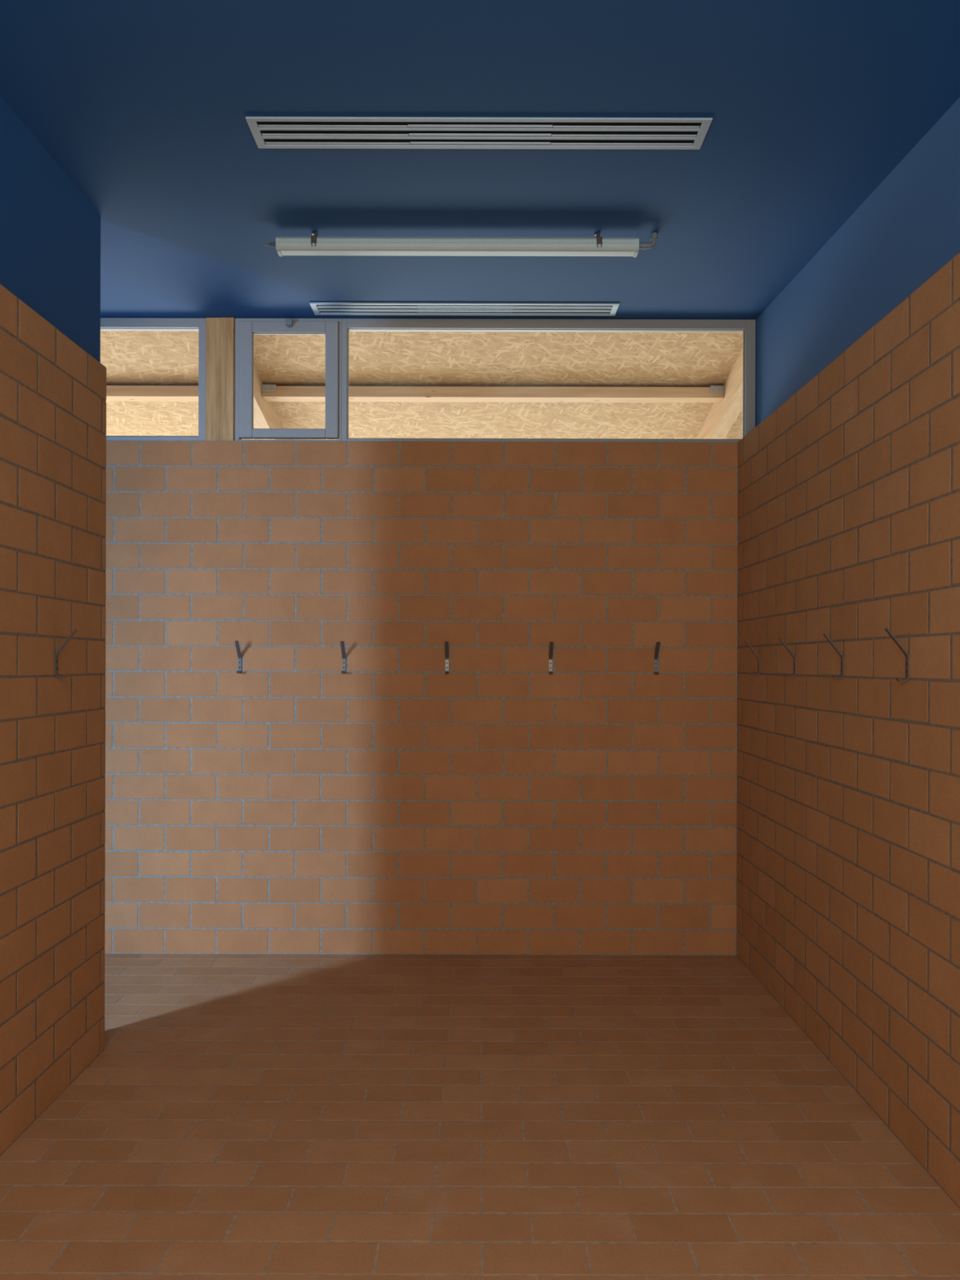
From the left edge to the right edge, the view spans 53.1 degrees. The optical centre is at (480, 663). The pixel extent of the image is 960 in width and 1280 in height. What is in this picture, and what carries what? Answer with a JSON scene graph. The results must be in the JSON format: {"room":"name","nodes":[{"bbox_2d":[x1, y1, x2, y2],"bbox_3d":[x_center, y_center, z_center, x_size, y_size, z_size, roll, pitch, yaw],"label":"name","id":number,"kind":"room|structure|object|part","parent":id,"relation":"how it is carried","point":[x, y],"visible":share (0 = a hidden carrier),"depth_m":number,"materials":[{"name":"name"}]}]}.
{"room":"changing room","nodes":[
{"label":"changing room","id":0,"kind":"room"},
{"bbox_2d":[0,95,106,1155],"bbox_3d":[-1.718,-0.174,1.840,0.145,3.739,5.060,0,0,0],"label":"wall","id":1,"kind":"structure","parent":0,"point":[53,376],"depth_m":3.69,"materials":[{"name":"ceramic"}]},
{"bbox_2d":[54,629,77,678],"bbox_3d":[-1.606,-0.039,3.727,0.080,0.188,0.020,0,0,0],"label":"coat hook","id":2,"kind":"object","parent":1,"relation":"attached to","point":[74,631],"visible":1,"depth_m":3.72,"materials":[{"name":"metal"}]},
{"bbox_2d":[104,440,737,955],"bbox_3d":[-2.049,0.195,5.710,7.103,2.999,0.200,0,0,0],"label":"wall","id":3,"kind":"structure","parent":0,"point":[291,802],"depth_m":5.61,"materials":[{"name":"ceramic"}]},
{"bbox_2d":[100,317,205,440],"bbox_3d":[-3.007,-1.677,5.705,2.778,0.736,0.070,0,0,0],"label":"window","id":4,"kind":"structure","parent":3,"relation":"in","point":[198,325],"depth_m":5.67,"materials":[{"name":"grey paint"}]},
{"bbox_2d":[205,317,234,440],"bbox_3d":[-1.534,-1.673,5.734,0.165,0.736,0.152,0,0,0],"label":"timber post","id":5,"kind":"object","parent":3,"relation":"on","point":[220,331],"visible":0.66,"depth_m":5.66,"materials":[{"name":"brown wood"}]},
{"bbox_2d":[235,640,241,673],"bbox_3d":[-1.402,-0.038,5.570,0.020,0.188,0.080,0,0,0],"label":"coat hook","id":6,"kind":"object","parent":3,"relation":"attached to","point":[237,643],"visible":1,"depth_m":5.59,"materials":[{"name":"metal"}]},
{"bbox_2d":[234,318,342,440],"bbox_3d":[-1.133,-1.672,5.685,0.635,0.736,0.110,0,0,0],"label":"window","id":7,"kind":"structure","parent":3,"relation":"in","point":[245,329],"depth_m":5.66,"materials":[{"name":"grey paint"}]},
{"bbox_2d":[340,640,346,673],"bbox_3d":[-0.794,-0.037,5.570,0.020,0.188,0.080,0,0,0],"label":"coat hook","id":8,"kind":"object","parent":3,"relation":"attached to","point":[342,642],"visible":1,"depth_m":5.59,"materials":[{"name":"metal"}]},
{"bbox_2d":[444,641,448,674],"bbox_3d":[-0.193,-0.035,5.570,0.020,0.188,0.080,0,0,0],"label":"coat hook","id":9,"kind":"object","parent":3,"relation":"attached to","point":[446,651],"visible":1,"depth_m":5.60,"materials":[{"name":"metal"}]},
{"bbox_2d":[342,318,755,441],"bbox_3d":[0.406,-1.668,5.705,2.442,0.736,0.070,0,0,0],"label":"window","id":10,"kind":"structure","parent":3,"relation":"in","point":[748,326],"depth_m":5.67,"materials":[{"name":"grey paint"}]},
{"bbox_2d":[548,641,553,674],"bbox_3d":[0.412,-0.034,5.570,0.020,0.188,0.080,0,0,0],"label":"coat hook","id":11,"kind":"object","parent":3,"relation":"attached to","point":[551,643],"visible":1,"depth_m":5.60,"materials":[{"name":"metal"}]},
{"bbox_2d":[653,641,660,674],"bbox_3d":[1.027,-0.032,5.570,0.020,0.188,0.080,0,0,0],"label":"coat hook","id":12,"kind":"object","parent":3,"relation":"attached to","point":[657,647],"visible":1,"depth_m":5.60,"materials":[{"name":"metal"}]},
{"bbox_2d":[100,330,742,439],"bbox_3d":[-1.494,-2.129,8.035,12.000,0.890,4.350,0,0,0],"label":"ceiling","id":13,"kind":"structure","parent":0,"point":[129,357],"depth_m":7.45,"materials":[{"name":"beige wood"}]},
{"bbox_2d":[253,364,283,428],"bbox_3d":[-1.775,-1.999,8.035,0.120,1.110,4.350,0,0,0],"label":"rafter","id":14,"kind":"object","parent":13,"relation":"attached to","point":[265,416],"visible":0.21,"depth_m":7.66,"materials":[{"name":"brown wood"}]},
{"bbox_2d":[106,385,198,401],"bbox_3d":[-3.594,-2.152,7.617,3.518,0.095,0.165,0,0,0],"label":"cross beam","id":15,"kind":"structure","parent":14,"relation":"attached to","point":[113,393],"depth_m":7.55,"materials":[{"name":"brown wood"}]},
{"bbox_2d":[262,384,724,403],"bbox_3d":[0.103,-2.142,7.617,3.633,0.095,0.165,0,0,0],"label":"cross beam","id":16,"kind":"structure","parent":14,"relation":"attached to","point":[270,393],"depth_m":7.55,"materials":[{"name":"brown wood"}]},
{"bbox_2d":[695,348,742,439],"bbox_3d":[1.980,-1.989,8.035,0.120,1.110,4.350,0,0,0],"label":"rafter","id":17,"kind":"object","parent":13,"relation":"attached to","point":[722,416],"visible":0.21,"depth_m":7.56,"materials":[{"name":"brown wood"}]},
{"bbox_2d":[0,953,959,1279],"bbox_3d":[-1.950,1.770,2.510,7.310,0.150,6.400,0,0,0],"label":"floor","id":18,"kind":"structure","parent":0,"point":[237,1117],"depth_m":3.42,"materials":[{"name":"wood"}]},
{"bbox_2d":[0,0,959,319],"bbox_3d":[-1.744,-2.119,2.485,7.700,0.150,6.650,0,0,0],"label":"ceiling","id":19,"kind":"structure","parent":0,"point":[144,105],"depth_m":3.67,"materials":[{"name":"blue paint"}]},
{"bbox_2d":[264,231,657,257],"bbox_3d":[-0.089,-1.989,4.548,1.860,0.100,0.114,0,0,0],"label":"ceiling lamp","id":20,"kind":"object","parent":19,"relation":"attached to","point":[314,245],"visible":1,"depth_m":4.51,"materials":[{"name":"plastic"}]},
{"bbox_2d":[279,242,635,256],"bbox_3d":[-0.106,-1.961,4.550,1.678,0.035,0.092,0,0,0],"label":"diffuser","id":21,"kind":"object","parent":20,"relation":"attached to","point":[440,249],"depth_m":4.51,"materials":[{"name":"white plastic"}]},
{"bbox_2d":[309,302,619,315],"bbox_3d":[-0.088,-2.034,5.511,1.750,0.008,0.182,0,0,0],"label":"ceiling vent","id":22,"kind":"object","parent":19,"relation":"in","point":[318,308],"visible":1,"depth_m":5.51,"materials":[{"name":"metal"}]},
{"bbox_3d":[-0.088,-2.037,5.511,1.706,0.002,0.138,0,0,0],"label":"plate","id":23,"kind":"part","parent":22,"relation":"part of","materials":[{"name":"white metal"}]},
{"bbox_2d":[245,116,712,149],"bbox_3d":[-0.004,-2.034,3.685,1.742,0.008,0.210,0,0,0],"label":"ceiling vent","id":24,"kind":"object","parent":19,"relation":"in","point":[268,132],"visible":1,"depth_m":3.68,"materials":[{"name":"metal"}]},
{"bbox_3d":[-0.004,-2.037,3.685,1.698,0.002,0.166,0,0,0],"label":"plate","id":25,"kind":"part","parent":24,"relation":"part of","materials":[{"name":"white metal"}]},
{"bbox_2d":[736,97,959,1208],"bbox_3d":[1.802,-0.165,2.560,0.597,3.739,6.500,0,0,0],"label":"wall","id":26,"kind":"structure","parent":0,"point":[848,876],"depth_m":3.79,"materials":[{"name":"ceramic"}]},
{"bbox_2d":[744,640,759,675],"bbox_3d":[1.463,-0.031,5.166,0.080,0.188,0.020,0,0,0],"label":"coat hook","id":27,"kind":"object","parent":26,"relation":"attached to","point":[745,642],"visible":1,"depth_m":5.16,"materials":[{"name":"metal"}]},
{"bbox_2d":[777,637,795,676],"bbox_3d":[1.463,-0.031,4.578,0.080,0.188,0.020,0,0,0],"label":"coat hook","id":28,"kind":"object","parent":26,"relation":"attached to","point":[780,638],"visible":1,"depth_m":4.57,"materials":[{"name":"metal"}]},
{"bbox_2d":[822,633,844,679],"bbox_3d":[1.463,-0.031,3.979,0.080,0.188,0.020,0,0,0],"label":"coat hook","id":29,"kind":"object","parent":26,"relation":"attached to","point":[827,637],"visible":1,"depth_m":3.97,"materials":[{"name":"metal"}]},
{"bbox_2d":[884,627,909,681],"bbox_3d":[1.463,-0.031,3.372,0.080,0.188,0.020,0,0,0],"label":"coat hook","id":30,"kind":"object","parent":26,"relation":"attached to","point":[907,656],"visible":1,"depth_m":3.37,"materials":[{"name":"metal"}]}
]}

